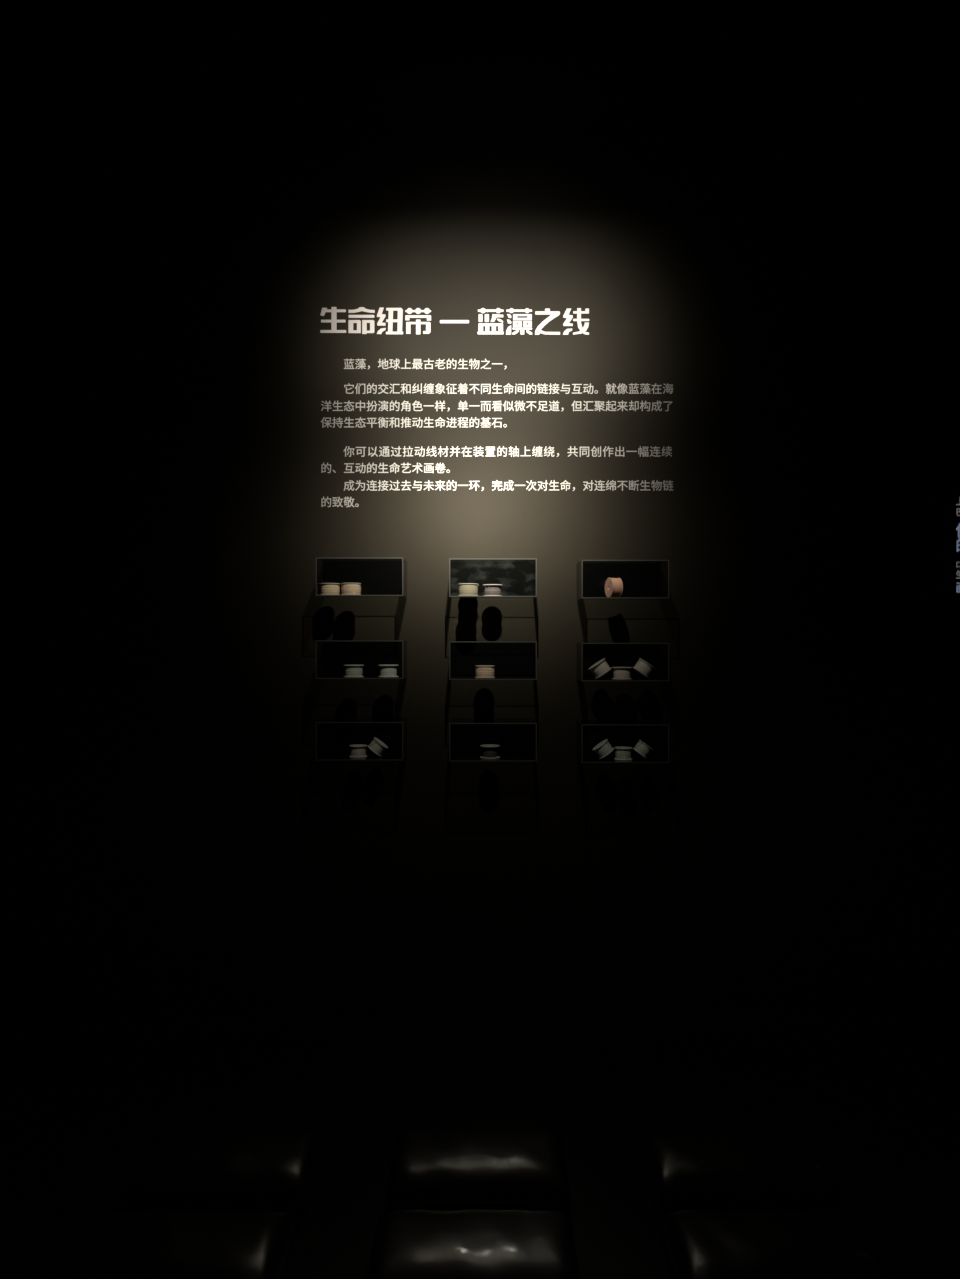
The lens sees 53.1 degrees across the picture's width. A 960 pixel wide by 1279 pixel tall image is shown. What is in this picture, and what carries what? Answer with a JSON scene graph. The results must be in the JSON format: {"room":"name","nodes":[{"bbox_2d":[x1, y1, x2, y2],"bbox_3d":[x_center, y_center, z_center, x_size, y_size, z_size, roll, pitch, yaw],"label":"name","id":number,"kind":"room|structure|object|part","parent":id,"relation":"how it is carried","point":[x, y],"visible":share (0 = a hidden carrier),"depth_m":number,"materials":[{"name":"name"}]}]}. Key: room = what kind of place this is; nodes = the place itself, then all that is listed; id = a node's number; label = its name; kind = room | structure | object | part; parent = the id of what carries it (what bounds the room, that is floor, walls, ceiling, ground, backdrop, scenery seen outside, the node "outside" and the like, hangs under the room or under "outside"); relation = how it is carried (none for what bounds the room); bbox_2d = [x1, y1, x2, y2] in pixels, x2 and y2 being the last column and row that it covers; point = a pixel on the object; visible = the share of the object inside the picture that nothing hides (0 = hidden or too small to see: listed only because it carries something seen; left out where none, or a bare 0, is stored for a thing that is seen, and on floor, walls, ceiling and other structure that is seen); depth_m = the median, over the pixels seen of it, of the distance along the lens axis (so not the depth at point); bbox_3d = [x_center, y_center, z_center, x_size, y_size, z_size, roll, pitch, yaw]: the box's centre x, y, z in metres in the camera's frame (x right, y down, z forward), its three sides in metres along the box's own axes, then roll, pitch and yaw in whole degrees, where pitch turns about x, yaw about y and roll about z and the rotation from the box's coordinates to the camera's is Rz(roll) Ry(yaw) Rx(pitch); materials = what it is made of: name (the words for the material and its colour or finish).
{"room":"museum","nodes":[
{"label":"museum","id":0,"kind":"room"},
{"bbox_2d":[0,0,959,1018],"bbox_3d":[0.000,-0.700,3.860,6.800,4.400,0.120,0,0,0],"label":"wall","id":1,"kind":"structure","parent":0,"point":[752,207],"depth_m":3.80,"materials":[{"name":"paint"}]},
{"bbox_2d":[316,557,406,597],"bbox_3d":[-0.453,-0.236,3.704,0.329,0.145,0.189,0,0,0],"label":"display box","id":2,"kind":"object","parent":1,"relation":"attached to","point":[379,577],"visible":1,"depth_m":3.79,"materials":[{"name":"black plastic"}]},
{"bbox_3d":[-0.615,-0.236,3.702,0.004,0.137,0.184,0,0,0],"label":"panel","id":3,"kind":"part","parent":2,"relation":"part of","materials":[{"name":"clear plastic"}]},
{"bbox_2d":[320,583,339,594],"bbox_3d":[-0.575,-0.191,3.688,0.077,0.047,0.077,0,0,-23],"label":"thread spool","id":4,"kind":"object","parent":2,"relation":"on","point":[326,588],"visible":0.81,"depth_m":3.66,"materials":[{"name":"beige fabric"}]},
{"bbox_2d":[341,583,360,594],"bbox_3d":[-0.492,-0.191,3.672,0.077,0.047,0.077,0,0,-25],"label":"thread spool","id":5,"kind":"object","parent":2,"relation":"on","point":[347,588],"visible":0.8,"depth_m":3.64,"materials":[{"name":"beige fabric"}]},
{"bbox_3d":[-0.453,-0.306,3.702,0.329,0.004,0.184,0,0,0],"label":"panel","id":6,"kind":"part","parent":2,"relation":"part of","materials":[{"name":"clear plastic"}]},
{"bbox_3d":[-0.453,-0.166,3.702,0.329,0.004,0.184,0,0,0],"label":"panel","id":7,"kind":"part","parent":2,"relation":"part of","materials":[{"name":"clear plastic"}]},
{"bbox_3d":[-0.453,-0.242,3.796,0.329,0.133,0.005,0,0,0],"label":"panel","id":8,"kind":"part","parent":2,"relation":"part of","materials":[{"name":"black plastic"}]},
{"bbox_3d":[-0.290,-0.236,3.702,0.004,0.137,0.184,0,0,0],"label":"panel","id":9,"kind":"part","parent":2,"relation":"part of","materials":[{"name":"clear plastic"}]},
{"bbox_2d":[316,718,406,759],"bbox_3d":[-0.453,0.382,3.704,0.329,0.145,0.189,0,0,0],"label":"display box","id":10,"kind":"object","parent":1,"relation":"attached to","point":[339,733],"visible":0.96,"depth_m":3.79,"materials":[{"name":"black plastic"}]},
{"bbox_3d":[-0.615,0.382,3.702,0.004,0.137,0.184,0,0,0],"label":"panel","id":11,"kind":"part","parent":10,"relation":"part of","materials":[{"name":"clear plastic"}]},
{"bbox_2d":[349,744,366,757],"bbox_3d":[-0.467,0.428,3.690,0.069,0.044,0.069,0,0,0],"label":"thread spool","id":12,"kind":"object","parent":10,"relation":"on","point":[357,750],"visible":1,"depth_m":3.67,"materials":[{"name":"white fabric"}]},
{"bbox_3d":[-0.453,0.312,3.702,0.329,0.004,0.184,0,0,0],"label":"panel","id":13,"kind":"part","parent":10,"relation":"part of","materials":[{"name":"clear plastic"}]},
{"bbox_3d":[-0.453,0.453,3.702,0.329,0.004,0.184,0,0,0],"label":"panel","id":14,"kind":"part","parent":10,"relation":"part of","materials":[{"name":"clear plastic"}]},
{"bbox_3d":[-0.453,0.376,3.796,0.329,0.133,0.005,0,0,0],"label":"panel","id":15,"kind":"part","parent":10,"relation":"part of","materials":[{"name":"black plastic"}]},
{"bbox_2d":[368,737,387,756],"bbox_3d":[-0.392,0.412,3.690,0.079,0.074,0.069,0,0,0],"label":"thread spool","id":16,"kind":"object","parent":10,"relation":"on","point":[377,746],"visible":1,"depth_m":3.67,"materials":[{"name":"grey fabric"}]},
{"bbox_3d":[-0.290,0.382,3.702,0.004,0.137,0.184,0,0,0],"label":"panel","id":17,"kind":"part","parent":10,"relation":"part of","materials":[{"name":"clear plastic"}]},
{"bbox_2d":[316,640,406,678],"bbox_3d":[-0.453,0.076,3.704,0.329,0.145,0.189,0,0,0],"label":"display box","id":18,"kind":"object","parent":1,"relation":"attached to","point":[370,654],"visible":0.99,"depth_m":3.79,"materials":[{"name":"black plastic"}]},
{"bbox_3d":[-0.615,0.076,3.702,0.004,0.137,0.184,0,0,0],"label":"panel","id":19,"kind":"part","parent":18,"relation":"part of","materials":[{"name":"clear plastic"}]},
{"bbox_2d":[344,665,363,677],"bbox_3d":[-0.481,0.120,3.660,0.077,0.047,0.077,0,0,-29],"label":"thread spool","id":20,"kind":"object","parent":18,"relation":"on","point":[351,671],"visible":1,"depth_m":3.63,"materials":[{"name":"white fabric"}]},
{"bbox_3d":[-0.453,0.005,3.702,0.329,0.004,0.184,0,0,0],"label":"panel","id":21,"kind":"part","parent":18,"relation":"part of","materials":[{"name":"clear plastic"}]},
{"bbox_3d":[-0.453,0.146,3.702,0.329,0.004,0.184,0,0,0],"label":"panel","id":22,"kind":"part","parent":18,"relation":"part of","materials":[{"name":"clear plastic"}]},
{"bbox_2d":[378,665,398,677],"bbox_3d":[-0.349,0.120,3.670,0.077,0.047,0.077,0,0,4],"label":"thread spool","id":23,"kind":"object","parent":18,"relation":"on","point":[387,671],"visible":1,"depth_m":3.64,"materials":[{"name":"white fabric"}]},
{"bbox_3d":[-0.290,0.076,3.702,0.004,0.137,0.184,0,0,0],"label":"panel","id":24,"kind":"part","parent":18,"relation":"part of","materials":[{"name":"clear plastic"}]},
{"bbox_2d":[344,359,506,368],"bbox_3d":[-0.216,-1.089,3.799,0.644,0.044,0.001,0,0,0],"label":"paragraph","id":25,"kind":"object","parent":1,"relation":"attached to","point":[439,360],"visible":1,"depth_m":3.80,"materials":[{"name":"white paint"}]},
{"bbox_2d":[320,307,588,334],"bbox_3d":[-0.100,-1.260,3.799,1.063,0.110,0.002,0,0,0],"label":"title","id":26,"kind":"object","parent":1,"relation":"attached to","point":[553,314],"depth_m":3.80,"materials":[{"name":"white paint"}]},
{"bbox_2d":[449,719,536,760],"bbox_3d":[0.049,0.386,3.704,0.329,0.145,0.189,0,0,0],"label":"display box","id":27,"kind":"object","parent":1,"relation":"attached to","point":[465,735],"visible":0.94,"depth_m":3.79,"materials":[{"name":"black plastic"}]},
{"bbox_3d":[-0.114,0.386,3.702,0.004,0.137,0.184,0,0,0],"label":"panel","id":28,"kind":"part","parent":27,"relation":"part of","materials":[{"name":"clear plastic"}]},
{"bbox_2d":[480,744,499,758],"bbox_3d":[0.038,0.430,3.690,0.077,0.047,0.077,0,0,0],"label":"thread spool","id":29,"kind":"object","parent":27,"relation":"on","point":[489,751],"visible":1,"depth_m":3.67,"materials":[{"name":"beige plastic"}]},
{"bbox_3d":[0.049,0.380,3.796,0.329,0.133,0.005,0,0,0],"label":"panel","id":30,"kind":"part","parent":27,"relation":"part of","materials":[{"name":"black plastic"}]},
{"bbox_3d":[0.049,0.315,3.702,0.329,0.004,0.184,0,0,0],"label":"panel","id":31,"kind":"part","parent":27,"relation":"part of","materials":[{"name":"clear plastic"}]},
{"bbox_3d":[0.049,0.456,3.702,0.329,0.004,0.184,0,0,0],"label":"panel","id":32,"kind":"part","parent":27,"relation":"part of","materials":[{"name":"clear plastic"}]},
{"bbox_3d":[0.211,0.386,3.702,0.004,0.137,0.184,0,0,0],"label":"panel","id":33,"kind":"part","parent":27,"relation":"part of","materials":[{"name":"clear plastic"}]},
{"bbox_2d":[449,558,536,598],"bbox_3d":[0.049,-0.232,3.704,0.329,0.145,0.189,0,0,0],"label":"display box","id":34,"kind":"object","parent":1,"relation":"attached to","point":[518,576],"visible":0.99,"depth_m":3.79,"materials":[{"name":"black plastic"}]},
{"bbox_3d":[-0.114,-0.232,3.702,0.004,0.137,0.184,0,0,0],"label":"panel","id":35,"kind":"part","parent":34,"relation":"part of","materials":[{"name":"clear plastic"}]},
{"bbox_2d":[458,583,477,595],"bbox_3d":[-0.044,-0.188,3.650,0.077,0.047,0.077,0,0,33],"label":"thread spool","id":36,"kind":"object","parent":34,"relation":"on","point":[465,589],"visible":0.94,"depth_m":3.62,"materials":[{"name":"beige fabric"}]},
{"bbox_2d":[483,584,502,595],"bbox_3d":[0.048,-0.187,3.692,0.077,0.046,0.077,0,0,37],"label":"thread spool","id":37,"kind":"object","parent":34,"relation":"on","point":[489,589],"visible":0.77,"depth_m":3.66,"materials":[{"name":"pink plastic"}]},
{"bbox_3d":[0.049,-0.303,3.702,0.329,0.004,0.184,0,0,0],"label":"panel","id":38,"kind":"part","parent":34,"relation":"part of","materials":[{"name":"clear plastic"}]},
{"bbox_3d":[0.049,-0.162,3.702,0.329,0.004,0.184,0,0,0],"label":"panel","id":39,"kind":"part","parent":34,"relation":"part of","materials":[{"name":"clear plastic"}]},
{"bbox_3d":[0.211,-0.232,3.702,0.004,0.137,0.184,0,0,0],"label":"panel","id":40,"kind":"part","parent":34,"relation":"part of","materials":[{"name":"clear plastic"}]},
{"bbox_2d":[449,641,536,679],"bbox_3d":[0.049,0.079,3.704,0.329,0.145,0.189,0,0,0],"label":"display box","id":41,"kind":"object","parent":1,"relation":"attached to","point":[508,657],"visible":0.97,"depth_m":3.79,"materials":[{"name":"clear plastic"}]},
{"bbox_3d":[-0.114,0.079,3.702,0.004,0.137,0.184,0,0,0],"label":"panel","id":42,"kind":"part","parent":41,"relation":"part of","materials":[{"name":"clear plastic"}]},
{"bbox_2d":[475,665,494,677],"bbox_3d":[0.019,0.124,3.692,0.077,0.047,0.077,0,0,-36],"label":"thread spool","id":43,"kind":"object","parent":41,"relation":"on","point":[482,671],"visible":1,"depth_m":3.66,"materials":[{"name":"beige fabric"}]},
{"bbox_3d":[0.049,0.009,3.702,0.329,0.004,0.184,0,0,0],"label":"panel","id":44,"kind":"part","parent":41,"relation":"part of","materials":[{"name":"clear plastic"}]},
{"bbox_3d":[0.049,0.149,3.702,0.329,0.004,0.184,0,0,0],"label":"panel","id":45,"kind":"part","parent":41,"relation":"part of","materials":[{"name":"clear plastic"}]},
{"bbox_3d":[0.211,0.079,3.702,0.004,0.137,0.184,0,0,0],"label":"panel","id":46,"kind":"part","parent":41,"relation":"part of","materials":[{"name":"clear plastic"}]},
{"bbox_2d":[321,446,671,472],"bbox_3d":[0.067,-0.711,3.799,1.387,0.108,0.001,0,0,0],"label":"paragraph","id":47,"kind":"object","parent":1,"relation":"attached to","point":[489,452],"visible":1,"depth_m":3.80,"materials":[{"name":"white paint"}]},
{"bbox_2d":[321,383,672,427],"bbox_3d":[0.068,-0.925,3.799,1.394,0.176,0.001,0,0,0],"label":"paragraph","id":48,"kind":"object","parent":1,"relation":"attached to","point":[631,384],"visible":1,"depth_m":3.80,"materials":[{"name":"white paint"}]},
{"bbox_2d":[321,480,672,506],"bbox_3d":[0.069,-0.577,3.799,1.392,0.108,0.001,0,0,0],"label":"paragraph","id":49,"kind":"object","parent":1,"relation":"attached to","point":[350,482],"visible":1,"depth_m":3.80,"materials":[{"name":"white paint"}]},
{"bbox_2d":[577,560,668,599],"bbox_3d":[0.546,-0.227,3.704,0.329,0.145,0.189,0,0,0],"label":"display box","id":50,"kind":"object","parent":1,"relation":"attached to","point":[640,579],"visible":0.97,"depth_m":3.79,"materials":[{"name":"clear plastic"}]},
{"bbox_3d":[0.384,-0.227,3.702,0.004,0.137,0.184,0,0,0],"label":"panel","id":51,"kind":"part","parent":50,"relation":"part of","materials":[{"name":"clear plastic"}]},
{"bbox_2d":[605,578,622,596],"bbox_3d":[0.503,-0.197,3.658,0.056,0.077,0.077,0,0,-16],"label":"thread spool","id":52,"kind":"object","parent":50,"relation":"on","point":[613,586],"visible":0.97,"depth_m":3.63,"materials":[{"name":"orange plastic"}]},
{"bbox_3d":[0.546,-0.233,3.796,0.329,0.133,0.005,0,0,0],"label":"panel","id":53,"kind":"part","parent":50,"relation":"part of","materials":[{"name":"black plastic"}]},
{"bbox_3d":[0.546,-0.297,3.702,0.329,0.004,0.184,0,0,0],"label":"panel","id":54,"kind":"part","parent":50,"relation":"part of","materials":[{"name":"clear plastic"}]},
{"bbox_3d":[0.546,-0.157,3.702,0.329,0.004,0.184,0,0,0],"label":"panel","id":55,"kind":"part","parent":50,"relation":"part of","materials":[{"name":"clear plastic"}]},
{"bbox_3d":[0.709,-0.227,3.702,0.004,0.137,0.184,0,0,0],"label":"panel","id":56,"kind":"part","parent":50,"relation":"part of","materials":[{"name":"clear plastic"}]},
{"bbox_2d":[577,720,668,762],"bbox_3d":[0.546,0.391,3.704,0.329,0.145,0.189,0,0,0],"label":"display box","id":57,"kind":"object","parent":1,"relation":"attached to","point":[627,733],"visible":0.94,"depth_m":3.79,"materials":[{"name":"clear plastic"}]},
{"bbox_3d":[0.384,0.391,3.702,0.004,0.137,0.184,0,0,0],"label":"panel","id":58,"kind":"part","parent":57,"relation":"part of","materials":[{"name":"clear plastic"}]},
{"bbox_2d":[592,739,613,758],"bbox_3d":[0.472,0.420,3.680,0.083,0.077,0.072,0,0,0],"label":"thread spool","id":59,"kind":"object","parent":57,"relation":"on","point":[603,748],"visible":1,"depth_m":3.65,"materials":[{"name":"white fabric"}]},
{"bbox_3d":[0.546,0.385,3.796,0.329,0.133,0.005,0,0,0],"label":"panel","id":60,"kind":"part","parent":57,"relation":"part of","materials":[{"name":"black plastic"}]},
{"bbox_2d":[614,746,631,760],"bbox_3d":[0.549,0.436,3.680,0.069,0.046,0.069,0,0,0],"label":"thread spool","id":61,"kind":"object","parent":57,"relation":"on","point":[623,753],"visible":1,"depth_m":3.65,"materials":[{"name":"grey fabric"}]},
{"bbox_3d":[0.546,0.321,3.702,0.329,0.004,0.184,0,0,0],"label":"panel","id":62,"kind":"part","parent":57,"relation":"part of","materials":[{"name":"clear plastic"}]},
{"bbox_3d":[0.546,0.462,3.702,0.329,0.004,0.184,0,0,0],"label":"panel","id":63,"kind":"part","parent":57,"relation":"part of","materials":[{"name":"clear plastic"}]},
{"bbox_2d":[633,740,653,758],"bbox_3d":[0.624,0.421,3.680,0.079,0.075,0.068,0,0,0],"label":"thread spool","id":64,"kind":"object","parent":57,"relation":"on","point":[644,750],"visible":1,"depth_m":3.65,"materials":[{"name":"white fabric"}]},
{"bbox_3d":[0.709,0.391,3.702,0.004,0.137,0.184,0,0,0],"label":"panel","id":65,"kind":"part","parent":57,"relation":"part of","materials":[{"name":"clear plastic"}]},
{"bbox_2d":[577,643,668,680],"bbox_3d":[0.546,0.085,3.704,0.329,0.145,0.189,0,0,0],"label":"display box","id":66,"kind":"object","parent":1,"relation":"attached to","point":[588,654],"visible":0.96,"depth_m":3.79,"materials":[{"name":"clear plastic"}]},
{"bbox_3d":[0.384,0.085,3.702,0.004,0.137,0.184,0,0,0],"label":"panel","id":67,"kind":"part","parent":66,"relation":"part of","materials":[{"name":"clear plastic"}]},
{"bbox_2d":[588,658,611,678],"bbox_3d":[0.460,0.112,3.680,0.089,0.081,0.077,0,0,0],"label":"thread spool","id":68,"kind":"object","parent":66,"relation":"on","point":[601,667],"visible":1,"depth_m":3.65,"materials":[{"name":"white fabric"}]},
{"bbox_2d":[612,667,631,679],"bbox_3d":[0.544,0.129,3.680,0.077,0.047,0.077,0,0,0],"label":"thread spool","id":69,"kind":"object","parent":66,"relation":"on","point":[619,673],"visible":1,"depth_m":3.65,"materials":[{"name":"white fabric"}]},
{"bbox_3d":[0.546,0.014,3.702,0.329,0.004,0.184,0,0,0],"label":"panel","id":70,"kind":"part","parent":66,"relation":"part of","materials":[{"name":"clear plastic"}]},
{"bbox_3d":[0.546,0.155,3.702,0.329,0.004,0.184,0,0,0],"label":"panel","id":71,"kind":"part","parent":66,"relation":"part of","materials":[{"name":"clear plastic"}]},
{"bbox_2d":[632,658,655,678],"bbox_3d":[0.628,0.111,3.680,0.089,0.082,0.077,0,0,0],"label":"thread spool","id":72,"kind":"object","parent":66,"relation":"on","point":[642,667],"visible":1,"depth_m":3.65,"materials":[{"name":"white fabric"}]},
{"bbox_3d":[0.709,0.085,3.702,0.004,0.137,0.184,0,0,0],"label":"panel","id":73,"kind":"part","parent":66,"relation":"part of","materials":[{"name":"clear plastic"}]},
{"bbox_2d":[953,487,959,605],"bbox_3d":[2.156,-0.366,3.780,0.587,0.467,0.037,0,0,0],"label":"wall screen","id":74,"kind":"object","parent":1,"relation":"attached to","point":[956,490],"visible":1,"depth_m":3.77,"materials":[{"name":"black metal"}]},
{"bbox_2d":[0,1019,959,1278],"bbox_3d":[0.000,1.550,0.650,6.800,0.100,6.300,0,0,0],"label":"floor","id":75,"kind":"structure","parent":0,"point":[82,1101],"depth_m":3.11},
{"bbox_2d":[59,1209,296,1278],"bbox_3d":[-0.700,1.439,2.235,0.480,0.123,0.350,0,0,0],"label":"floor cushion","id":76,"kind":"object","parent":75,"relation":"on","point":[132,1243],"visible":1,"depth_m":2.20,"materials":[{"name":"black leather"}]},
{"bbox_2d":[117,1126,325,1215],"bbox_3d":[-0.690,1.439,2.640,0.480,0.121,0.350,0,0,0],"label":"floor cushion","id":77,"kind":"object","parent":75,"relation":"on","point":[275,1168],"visible":0.94,"depth_m":2.53,"materials":[{"name":"black leather"}]},
{"bbox_2d":[367,1209,579,1278],"bbox_3d":[-0.015,1.439,2.235,0.480,0.122,0.350,0,0,0],"label":"floor cushion","id":78,"kind":"object","parent":75,"relation":"on","point":[407,1243],"visible":1,"depth_m":2.20,"materials":[{"name":"black leather"}]},
{"bbox_2d":[384,1125,571,1213],"bbox_3d":[-0.005,1.439,2.640,0.480,0.122,0.350,0,0,0],"label":"floor cushion","id":79,"kind":"object","parent":75,"relation":"on","point":[449,1167],"visible":0.88,"depth_m":2.53,"materials":[{"name":"black leather"}]},
{"bbox_2d":[637,1125,845,1214],"bbox_3d":[0.700,1.439,2.640,0.480,0.122,0.350,0,0,0],"label":"floor cushion","id":80,"kind":"object","parent":75,"relation":"on","point":[759,1166],"visible":0.95,"depth_m":2.53,"materials":[{"name":"black leather"}]},
{"bbox_2d":[659,1209,895,1278],"bbox_3d":[0.690,1.440,2.235,0.480,0.121,0.350,0,0,0],"label":"floor cushion","id":81,"kind":"object","parent":75,"relation":"on","point":[699,1243],"visible":1,"depth_m":2.20,"materials":[{"name":"black leather"}]}
]}

